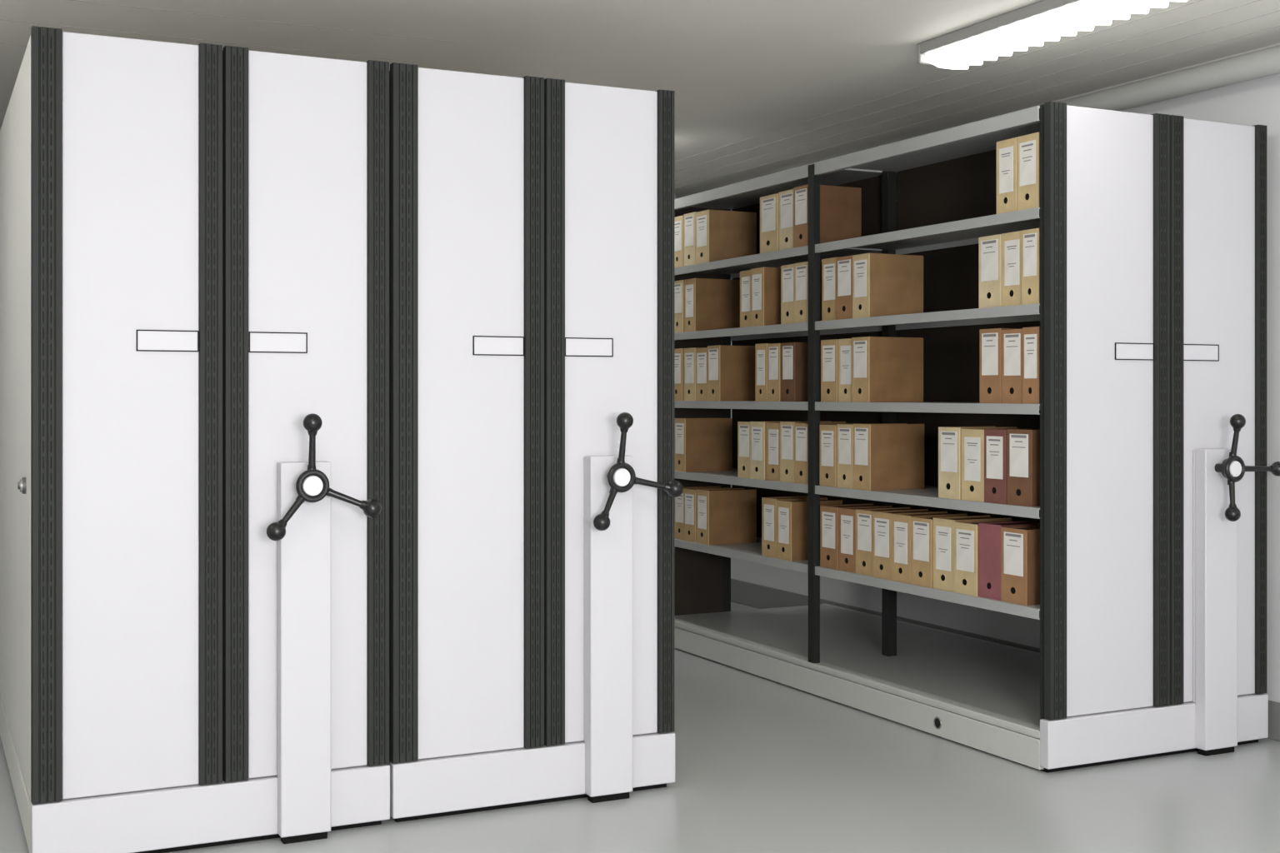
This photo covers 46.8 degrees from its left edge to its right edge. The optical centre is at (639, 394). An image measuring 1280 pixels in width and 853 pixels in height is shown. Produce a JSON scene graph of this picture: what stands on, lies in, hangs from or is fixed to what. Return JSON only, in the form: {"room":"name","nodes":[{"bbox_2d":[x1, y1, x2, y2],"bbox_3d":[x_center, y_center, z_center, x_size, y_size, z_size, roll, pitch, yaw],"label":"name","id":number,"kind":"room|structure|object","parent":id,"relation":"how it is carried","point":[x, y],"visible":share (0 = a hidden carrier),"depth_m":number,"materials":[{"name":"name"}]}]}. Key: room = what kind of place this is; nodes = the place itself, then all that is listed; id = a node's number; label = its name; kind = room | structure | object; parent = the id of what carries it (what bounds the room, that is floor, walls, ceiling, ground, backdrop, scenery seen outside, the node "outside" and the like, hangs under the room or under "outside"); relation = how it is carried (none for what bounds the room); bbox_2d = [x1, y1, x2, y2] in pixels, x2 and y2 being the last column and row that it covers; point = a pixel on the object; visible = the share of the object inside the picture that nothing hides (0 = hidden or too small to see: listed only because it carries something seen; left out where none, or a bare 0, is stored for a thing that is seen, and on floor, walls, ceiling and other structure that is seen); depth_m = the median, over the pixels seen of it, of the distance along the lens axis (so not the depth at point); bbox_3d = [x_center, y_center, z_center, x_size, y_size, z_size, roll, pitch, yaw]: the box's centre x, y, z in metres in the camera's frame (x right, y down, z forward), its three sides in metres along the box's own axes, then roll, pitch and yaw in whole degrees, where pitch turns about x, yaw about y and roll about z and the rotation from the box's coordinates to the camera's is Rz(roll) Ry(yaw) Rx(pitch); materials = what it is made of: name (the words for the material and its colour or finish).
{"room":"archive storage room","nodes":[
{"label":"archive storage room","id":0,"kind":"room"},
{"bbox_2d":[0,0,1279,198],"bbox_3d":[-0.346,-1.423,4.339,6.590,0.100,13.300,0,0,-26],"label":"ceiling","id":1,"kind":"structure","parent":0,"point":[737,71],"depth_m":5.85,"materials":[{"name":"grey paint"}]},
{"bbox_2d":[0,19,425,63],"bbox_3d":[-2.458,-1.373,5.369,3.500,0.001,0.006,0,0,-26],"label":"trim","id":2,"kind":"structure","parent":1,"relation":"attached to","point":[0,19],"depth_m":5.74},
{"bbox_2d":[70,0,454,42],"bbox_3d":[-2.283,-1.373,5.009,3.500,0.001,0.006,0,0,-26],"label":"trim","id":3,"kind":"structure","parent":1,"relation":"attached to","point":[70,0],"depth_m":5.43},
{"bbox_2d":[674,0,1202,162],"bbox_3d":[1.856,-1.373,5.361,0.005,0.002,13.200,0,0,-26],"label":"trim","id":4,"kind":"structure","parent":1,"relation":"attached to","point":[1200,0],"depth_m":6.27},
{"bbox_2d":[675,0,1259,171],"bbox_3d":[2.018,-1.373,5.439,0.005,0.002,13.200,0,0,-26],"label":"trim","id":5,"kind":"structure","parent":1,"relation":"attached to","point":[1257,0],"depth_m":6.34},
{"bbox_2d":[674,45,1279,207],"bbox_3d":[2.385,-1.294,5.730,0.114,0.151,13.000,0,0,-26],"label":"pipe","id":6,"kind":"object","parent":1,"relation":"attached to","point":[1266,62],"visible":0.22,"depth_m":5.99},
{"bbox_2d":[675,10,1279,180],"bbox_3d":[2.180,-1.373,5.519,0.005,0.002,13.200,0,0,-26],"label":"trim","id":7,"kind":"structure","parent":1,"relation":"attached to","point":[1279,10],"depth_m":6.54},
{"bbox_2d":[675,25,1279,189],"bbox_3d":[2.341,-1.373,5.598,0.005,0.002,13.200,0,0,-26],"label":"trim","id":8,"kind":"structure","parent":1,"relation":"attached to","point":[1279,25],"depth_m":6.80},
{"bbox_2d":[917,0,1187,69],"bbox_3d":[1.524,-1.323,5.126,0.202,0.100,1.590,0,0,-26],"label":"ceiling lamp","id":9,"kind":"object","parent":1,"relation":"attached to","point":[1019,29],"visible":1,"depth_m":5.30,"materials":[{"name":"white plastic"}]},
{"bbox_2d":[0,601,1279,852],"bbox_3d":[-0.346,1.407,4.339,6.590,0.100,13.300,0,0,-26],"label":"floor","id":10,"kind":"structure","parent":0,"point":[762,765],"depth_m":4.92,"materials":[{"name":"grey concrete"}]},
{"bbox_2d":[0,25,389,852],"bbox_3d":[-1.908,0.157,5.731,1.065,2.400,3.293,0,0,-26],"label":"shelving unit","id":11,"kind":"object","parent":10,"relation":"on","point":[194,239],"visible":1,"depth_m":4.41,"materials":[{"name":"metal"}]},
{"bbox_2d":[388,62,683,822],"bbox_3d":[-0.973,0.157,6.188,1.000,2.400,3.293,0,0,-26],"label":"shelving unit","id":12,"kind":"object","parent":10,"relation":"on","point":[533,488],"visible":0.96,"depth_m":4.86,"materials":[{"name":"metal"}]},
{"bbox_2d":[674,101,1279,773],"bbox_3d":[1.295,0.157,6.828,1.104,2.400,3.306,0,0,-26],"label":"shelving unit","id":13,"kind":"object","parent":10,"relation":"on","point":[1151,314],"visible":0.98,"depth_m":5.61,"materials":[{"name":"metal"}]},
{"bbox_2d":[674,215,683,268],"bbox_3d":[0.326,-0.808,7.935,0.287,0.273,0.129,0,0,-26],"label":"binder","id":14,"kind":"object","parent":13,"relation":"on","point":[678,221],"visible":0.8,"depth_m":7.86,"materials":[{"name":"cardboard"}]},
{"bbox_2d":[674,348,684,400],"bbox_3d":[0.322,-0.103,7.933,0.287,0.277,0.129,0,0,-26],"label":"binder","id":15,"kind":"object","parent":13,"relation":"on","point":[679,352],"visible":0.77,"depth_m":7.84,"materials":[{"name":"cardboard"}]},
{"bbox_2d":[674,280,684,333],"bbox_3d":[0.327,-0.465,7.938,0.287,0.278,0.124,0,0,-26],"label":"binder","id":16,"kind":"object","parent":13,"relation":"on","point":[678,285],"visible":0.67,"depth_m":7.85,"materials":[{"name":"cardboard"}]},
{"bbox_2d":[683,211,698,266],"bbox_3d":[0.385,-0.810,7.819,0.287,0.278,0.129,0,0,-26],"label":"binder","id":17,"kind":"object","parent":13,"relation":"on","point":[689,219],"visible":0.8,"depth_m":7.75,"materials":[{"name":"cardboard"}]},
{"bbox_2d":[684,347,704,400],"bbox_3d":[0.386,-0.103,7.819,0.287,0.277,0.129,0,0,-26],"label":"binder","id":18,"kind":"object","parent":13,"relation":"on","point":[689,353],"visible":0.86,"depth_m":7.75,"materials":[{"name":"cardboard"}]},
{"bbox_2d":[695,347,707,400],"bbox_3d":[0.446,-0.101,7.702,0.287,0.274,0.134,0,0,-26],"label":"binder","id":19,"kind":"object","parent":13,"relation":"on","point":[701,353],"visible":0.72,"depth_m":7.64,"materials":[{"name":"cardboard"}]},
{"bbox_2d":[674,417,732,472],"bbox_3d":[0.337,0.270,7.909,0.287,0.282,0.126,0,0,-26],"label":"binder","id":20,"kind":"object","parent":13,"relation":"on","point":[700,444],"visible":1,"depth_m":7.85,"materials":[{"name":"cardboard"}]},
{"bbox_2d":[674,485,732,539],"bbox_3d":[0.338,0.637,7.930,0.287,0.273,0.129,0,0,-26],"label":"binder","id":21,"kind":"object","parent":13,"relation":"on","point":[679,501],"visible":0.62,"depth_m":7.88,"materials":[{"name":"cardboard"}]},
{"bbox_2d":[684,487,730,543],"bbox_3d":[0.386,0.637,7.809,0.287,0.274,0.129,0,0,-26],"label":"binder","id":22,"kind":"object","parent":13,"relation":"on","point":[690,493],"visible":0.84,"depth_m":7.74,"materials":[{"name":"cardboard"}]},
{"bbox_2d":[684,278,739,332],"bbox_3d":[0.387,-0.465,7.828,0.287,0.279,0.124,0,0,-26],"label":"binder","id":23,"kind":"object","parent":13,"relation":"on","point":[709,304],"visible":0.91,"depth_m":7.77,"materials":[{"name":"cardboard"}]},
{"bbox_2d":[695,488,756,544],"bbox_3d":[0.448,0.635,7.691,0.287,0.278,0.134,0,0,-26],"label":"binder","id":24,"kind":"object","parent":13,"relation":"on","point":[723,516],"visible":1,"depth_m":7.63,"materials":[{"name":"cardboard"}]},
{"bbox_2d":[695,210,756,264],"bbox_3d":[0.446,-0.808,7.696,0.287,0.273,0.145,0,0,-26],"label":"binder","id":25,"kind":"object","parent":13,"relation":"on","point":[720,235],"visible":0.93,"depth_m":7.63,"materials":[{"name":"cardboard"}]},
{"bbox_2d":[707,345,754,400],"bbox_3d":[0.500,-0.105,7.579,0.287,0.281,0.131,0,0,-26],"label":"binder","id":26,"kind":"object","parent":13,"relation":"on","point":[731,369],"visible":0.91,"depth_m":7.50,"materials":[{"name":"cardboard"}]},
{"bbox_2d":[737,421,749,478],"bbox_3d":[0.637,0.274,7.302,0.287,0.274,0.129,0,0,-26],"label":"binder","id":27,"kind":"object","parent":13,"relation":"on","point":[743,427],"visible":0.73,"depth_m":7.24,"materials":[{"name":"cardboard"}]},
{"bbox_2d":[740,270,750,327],"bbox_3d":[0.646,-0.465,7.298,0.287,0.279,0.124,0,0,-26],"label":"binder","id":28,"kind":"object","parent":13,"relation":"on","point":[745,276],"visible":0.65,"depth_m":7.24,"materials":[{"name":"cardboard"}]},
{"bbox_2d":[755,343,773,401],"bbox_3d":[0.707,-0.103,7.147,0.287,0.277,0.109,0,0,-26],"label":"binder","id":29,"kind":"object","parent":13,"relation":"on","point":[761,350],"visible":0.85,"depth_m":7.08,"materials":[{"name":"cardboard"}]},
{"bbox_2d":[750,267,780,326],"bbox_3d":[0.690,-0.466,7.181,0.287,0.281,0.124,0,0,-26],"label":"binder","id":30,"kind":"object","parent":13,"relation":"on","point":[765,282],"visible":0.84,"depth_m":7.09,"materials":[{"name":"cardboard"}]},
{"bbox_2d":[760,193,778,253],"bbox_3d":[0.739,-0.808,7.099,0.287,0.274,0.165,0,0,-26],"label":"binder","id":31,"kind":"object","parent":13,"relation":"on","point":[768,204],"visible":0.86,"depth_m":7.03,"materials":[{"name":"cardboard"}]},
{"bbox_2d":[766,422,779,481],"bbox_3d":[0.759,0.274,7.068,0.287,0.273,0.131,0,0,-26],"label":"binder","id":32,"kind":"object","parent":13,"relation":"on","point":[772,428],"visible":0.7,"depth_m":7.01,"materials":[{"name":"cardboard"}]},
{"bbox_2d":[767,343,781,401],"bbox_3d":[0.757,-0.101,7.049,0.287,0.274,0.109,0,0,-26],"label":"binder","id":33,"kind":"object","parent":13,"relation":"on","point":[774,351],"visible":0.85,"depth_m":6.97,"materials":[{"name":"cardboard"}]},
{"bbox_2d":[750,420,800,479],"bbox_3d":[0.691,0.272,7.182,0.287,0.277,0.132,0,0,-26],"label":"binder","id":34,"kind":"object","parent":13,"relation":"on","point":[757,429],"visible":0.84,"depth_m":7.11,"materials":[{"name":"cardboard"}]},
{"bbox_2d":[778,189,793,250],"bbox_3d":[0.812,-0.811,6.959,0.287,0.278,0.150,0,0,-26],"label":"binder","id":35,"kind":"object","parent":13,"relation":"on","point":[785,198],"visible":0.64,"depth_m":6.90,"materials":[{"name":"cardboard"}]},
{"bbox_2d":[780,264,794,324],"bbox_3d":[0.816,-0.464,6.947,0.287,0.276,0.124,0,0,-26],"label":"binder","id":36,"kind":"object","parent":13,"relation":"on","point":[787,271],"visible":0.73,"depth_m":6.88,"materials":[{"name":"cardboard"}]},
{"bbox_2d":[761,495,826,558],"bbox_3d":[0.739,0.634,7.083,0.287,0.278,0.132,0,0,-26],"label":"binder","id":37,"kind":"object","parent":13,"relation":"on","point":[768,505],"visible":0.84,"depth_m":7.02,"materials":[{"name":"cardboard"}]},
{"bbox_2d":[781,342,820,401],"bbox_3d":[0.815,-0.102,6.950,0.287,0.275,0.119,0,0,-26],"label":"binder","id":38,"kind":"object","parent":13,"relation":"on","point":[794,355],"visible":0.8,"depth_m":6.86,"materials":[{"name":"cardboard"}]},
{"bbox_2d":[794,261,821,323],"bbox_3d":[0.867,-0.464,6.830,0.287,0.277,0.129,0,0,-26],"label":"binder","id":39,"kind":"object","parent":13,"relation":"on","point":[801,269],"visible":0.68,"depth_m":6.76,"materials":[{"name":"cardboard"}]},
{"bbox_2d":[776,498,842,561],"bbox_3d":[0.798,0.637,6.964,0.287,0.273,0.131,0,0,-26],"label":"binder","id":40,"kind":"object","parent":13,"relation":"on","point":[792,515],"visible":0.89,"depth_m":6.88,"materials":[{"name":"cardboard"}]},
{"bbox_2d":[780,421,845,483],"bbox_3d":[0.812,0.270,6.948,0.287,0.281,0.129,0,0,-26],"label":"binder","id":41,"kind":"object","parent":13,"relation":"on","point":[787,428],"visible":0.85,"depth_m":6.88,"materials":[{"name":"cardboard"}]},
{"bbox_2d":[793,184,861,248],"bbox_3d":[0.864,-0.812,6.826,0.287,0.281,0.134,0,0,-26],"label":"binder","id":42,"kind":"object","parent":13,"relation":"on","point":[840,207],"visible":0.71,"depth_m":6.78,"materials":[{"name":"cardboard"}]},
{"bbox_2d":[794,422,860,484],"bbox_3d":[0.866,0.273,6.830,0.287,0.276,0.129,0,0,-26],"label":"binder","id":43,"kind":"object","parent":13,"relation":"on","point":[801,430],"visible":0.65,"depth_m":6.77,"materials":[{"name":"cardboard"}]},
{"bbox_2d":[819,425,836,487],"bbox_3d":[0.959,0.274,6.630,0.287,0.273,0.130,0,0,-26],"label":"binder","id":44,"kind":"object","parent":13,"relation":"on","point":[827,433],"visible":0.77,"depth_m":6.56,"materials":[{"name":"cardboard"}]},
{"bbox_2d":[821,257,835,320],"bbox_3d":[0.970,-0.465,6.638,0.287,0.279,0.124,0,0,-26],"label":"binder","id":45,"kind":"object","parent":13,"relation":"on","point":[828,265],"visible":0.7,"depth_m":6.58,"materials":[{"name":"cardboard"}]},
{"bbox_2d":[820,339,838,402],"bbox_3d":[0.966,-0.103,6.633,0.287,0.277,0.130,0,0,-26],"label":"binder","id":46,"kind":"object","parent":13,"relation":"on","point":[829,348],"visible":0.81,"depth_m":6.56,"materials":[{"name":"cardboard"}]},
{"bbox_2d":[835,255,852,319],"bbox_3d":[1.019,-0.463,6.518,0.287,0.275,0.134,0,0,-26],"label":"binder","id":47,"kind":"object","parent":13,"relation":"on","point":[843,264],"visible":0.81,"depth_m":6.45,"materials":[{"name":"cardboard"}]},
{"bbox_2d":[836,424,853,489],"bbox_3d":[1.021,0.272,6.518,0.287,0.278,0.123,0,0,-26],"label":"binder","id":48,"kind":"object","parent":13,"relation":"on","point":[844,432],"visible":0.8,"depth_m":6.45,"materials":[{"name":"cardboard"}]},
{"bbox_2d":[838,338,851,402],"bbox_3d":[1.026,-0.103,6.521,0.287,0.277,0.123,0,0,-26],"label":"binder","id":49,"kind":"object","parent":13,"relation":"on","point":[844,345],"visible":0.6,"depth_m":6.46,"materials":[{"name":"cardboard"}]},
{"bbox_2d":[820,503,881,569],"bbox_3d":[0.965,0.637,6.628,0.287,0.274,0.140,0,0,-26],"label":"binder","id":50,"kind":"object","parent":13,"relation":"on","point":[829,513],"visible":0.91,"depth_m":6.57,"materials":[{"name":"cardboard"}]},
{"bbox_2d":[838,505,894,573],"bbox_3d":[1.029,0.637,6.506,0.287,0.273,0.133,0,0,-26],"label":"binder","id":51,"kind":"object","parent":13,"relation":"on","point":[847,516],"visible":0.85,"depth_m":6.45,"materials":[{"name":"cardboard"}]},
{"bbox_2d":[851,336,923,402],"bbox_3d":[1.071,-0.104,6.401,0.287,0.280,0.129,0,0,-26],"label":"binder","id":52,"kind":"object","parent":13,"relation":"on","point":[884,369],"visible":1,"depth_m":6.34,"materials":[{"name":"cardboard"}]},
{"bbox_2d":[852,253,923,318],"bbox_3d":[1.072,-0.462,6.399,0.287,0.274,0.124,0,0,-26],"label":"binder","id":53,"kind":"object","parent":13,"relation":"on","point":[883,284],"visible":0.96,"depth_m":6.34,"materials":[{"name":"cardboard"}]},
{"bbox_2d":[853,423,924,490],"bbox_3d":[1.076,0.270,6.404,0.287,0.281,0.129,0,0,-26],"label":"binder","id":54,"kind":"object","parent":13,"relation":"on","point":[887,456],"visible":1,"depth_m":6.35,"materials":[{"name":"cardboard"}]},
{"bbox_2d":[855,507,928,576],"bbox_3d":[1.087,0.636,6.384,0.287,0.276,0.136,0,0,-26],"label":"binder","id":55,"kind":"object","parent":13,"relation":"on","point":[863,517],"visible":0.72,"depth_m":6.33,"materials":[{"name":"cardboard"}]},
{"bbox_2d":[872,509,935,580],"bbox_3d":[1.140,0.635,6.259,0.287,0.277,0.136,0,0,-26],"label":"binder","id":56,"kind":"object","parent":13,"relation":"on","point":[882,520],"visible":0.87,"depth_m":6.20,"materials":[{"name":"cardboard"}]},
{"bbox_2d":[891,511,966,584],"bbox_3d":[1.199,0.635,6.139,0.287,0.277,0.131,0,0,-26],"label":"binder","id":57,"kind":"object","parent":13,"relation":"on","point":[901,522],"visible":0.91,"depth_m":6.08,"materials":[{"name":"cardboard"}]},
{"bbox_2d":[910,515,967,588],"bbox_3d":[1.259,0.637,6.018,0.287,0.273,0.138,0,0,-26],"label":"binder","id":58,"kind":"object","parent":13,"relation":"on","point":[922,527],"visible":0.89,"depth_m":5.95,"materials":[{"name":"cardboard"}]},
{"bbox_2d":[933,515,1011,592],"bbox_3d":[1.324,0.633,5.896,0.287,0.280,0.138,0,0,-26],"label":"binder","id":59,"kind":"object","parent":13,"relation":"on","point":[943,527],"visible":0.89,"depth_m":5.84,"materials":[{"name":"cardboard"}]},
{"bbox_2d":[938,426,1017,499],"bbox_3d":[1.338,0.271,5.863,0.287,0.280,0.136,0,0,-26],"label":"binder","id":60,"kind":"object","parent":13,"relation":"on","point":[949,437],"visible":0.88,"depth_m":5.79,"materials":[{"name":"cardboard"}]},
{"bbox_2d":[954,519,1011,596],"bbox_3d":[1.381,0.636,5.769,0.287,0.275,0.140,0,0,-26],"label":"binder","id":61,"kind":"object","parent":13,"relation":"on","point":[966,533],"visible":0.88,"depth_m":5.70,"materials":[{"name":"cardboard"}]},
{"bbox_2d":[961,428,1019,502],"bbox_3d":[1.403,0.273,5.742,0.287,0.275,0.138,0,0,-26],"label":"binder","id":62,"kind":"object","parent":13,"relation":"on","point":[972,440],"visible":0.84,"depth_m":5.67,"materials":[{"name":"cardboard"}]},
{"bbox_2d":[979,234,1001,308],"bbox_3d":[1.448,-0.462,5.650,0.287,0.273,0.129,0,0,-26],"label":"binder","id":63,"kind":"object","parent":13,"relation":"on","point":[990,247],"visible":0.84,"depth_m":5.58,"materials":[{"name":"cardboard"}]},
{"bbox_2d":[979,328,1020,403],"bbox_3d":[1.448,-0.105,5.648,0.287,0.282,0.124,0,0,-26],"label":"binder","id":64,"kind":"object","parent":13,"relation":"on","point":[990,340],"visible":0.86,"depth_m":5.58,"materials":[{"name":"cardboard"}]},
{"bbox_2d":[996,137,1017,214],"bbox_3d":[1.486,-0.808,5.552,0.287,0.273,0.113,0,0,-26],"label":"binder","id":65,"kind":"object","parent":13,"relation":"on","point":[1007,150],"visible":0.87,"depth_m":5.48,"materials":[{"name":"cardboard"}]},
{"bbox_2d":[978,520,1039,600],"bbox_3d":[1.447,0.633,5.650,0.287,0.282,0.130,0,0,-26],"label":"binder","id":66,"kind":"object","parent":13,"relation":"on","point":[989,533],"visible":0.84,"depth_m":5.59,"materials":[{"name":"cardboard"}]},
{"bbox_2d":[1001,230,1021,306],"bbox_3d":[1.505,-0.463,5.539,0.287,0.274,0.119,0,0,-26],"label":"binder","id":67,"kind":"object","parent":13,"relation":"on","point":[1011,242],"visible":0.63,"depth_m":5.48,"materials":[{"name":"cardboard"}]},
{"bbox_2d":[984,428,1039,504],"bbox_3d":[1.460,0.272,5.622,0.287,0.278,0.125,0,0,-26],"label":"binder","id":68,"kind":"object","parent":13,"relation":"on","point":[995,440],"visible":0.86,"depth_m":5.56,"materials":[{"name":"cardboard"}]},
{"bbox_2d":[1001,329,1022,404],"bbox_3d":[1.505,-0.102,5.538,0.287,0.275,0.122,0,0,-26],"label":"binder","id":69,"kind":"object","parent":13,"relation":"on","point":[1012,339],"visible":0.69,"depth_m":5.47,"materials":[{"name":"cardboard"}]},
{"bbox_2d":[1000,525,1039,605],"bbox_3d":[1.507,0.635,5.526,0.287,0.276,0.143,0,0,-26],"label":"binder","id":70,"kind":"object","parent":13,"relation":"on","point":[1020,546],"visible":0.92,"depth_m":5.43,"materials":[{"name":"cardboard"}]},
{"bbox_2d":[1006,429,1039,506],"bbox_3d":[1.522,0.271,5.505,0.287,0.280,0.138,0,0,-26],"label":"binder","id":71,"kind":"object","parent":13,"relation":"on","point":[1022,445],"visible":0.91,"depth_m":5.42,"materials":[{"name":"cardboard"}]},
{"bbox_2d":[1017,132,1039,210],"bbox_3d":[1.539,-0.808,5.449,0.287,0.274,0.117,0,0,-26],"label":"binder","id":72,"kind":"object","parent":13,"relation":"on","point":[1028,146],"visible":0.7,"depth_m":5.38,"materials":[{"name":"cardboard"}]},
{"bbox_2d":[1021,228,1039,304],"bbox_3d":[1.545,-0.462,5.439,0.287,0.274,0.094,0,0,-26],"label":"binder","id":73,"kind":"object","parent":13,"relation":"on","point":[1030,237],"visible":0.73,"depth_m":5.37,"materials":[{"name":"cardboard"}]},
{"bbox_2d":[1022,326,1039,404],"bbox_3d":[1.547,-0.104,5.439,0.287,0.279,0.091,0,0,-26],"label":"binder","id":74,"kind":"object","parent":13,"relation":"on","point":[1031,336],"visible":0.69,"depth_m":5.37,"materials":[{"name":"cardboard"}]},
{"bbox_2d":[675,43,1279,702],"bbox_3d":[2.569,-0.008,5.764,0.100,2.730,13.300,0,0,-26],"label":"wall","id":75,"kind":"structure","parent":0,"point":[1254,102],"depth_m":6.01,"materials":[{"name":"paint"}]},
{"bbox_2d":[730,578,1279,741],"bbox_3d":[2.539,1.282,5.694,0.015,0.150,13.200,0,0,-26],"label":"baseboard","id":76,"kind":"structure","parent":75,"relation":"attached to","point":[752,595],"depth_m":8.90,"materials":[{"name":"grey"}]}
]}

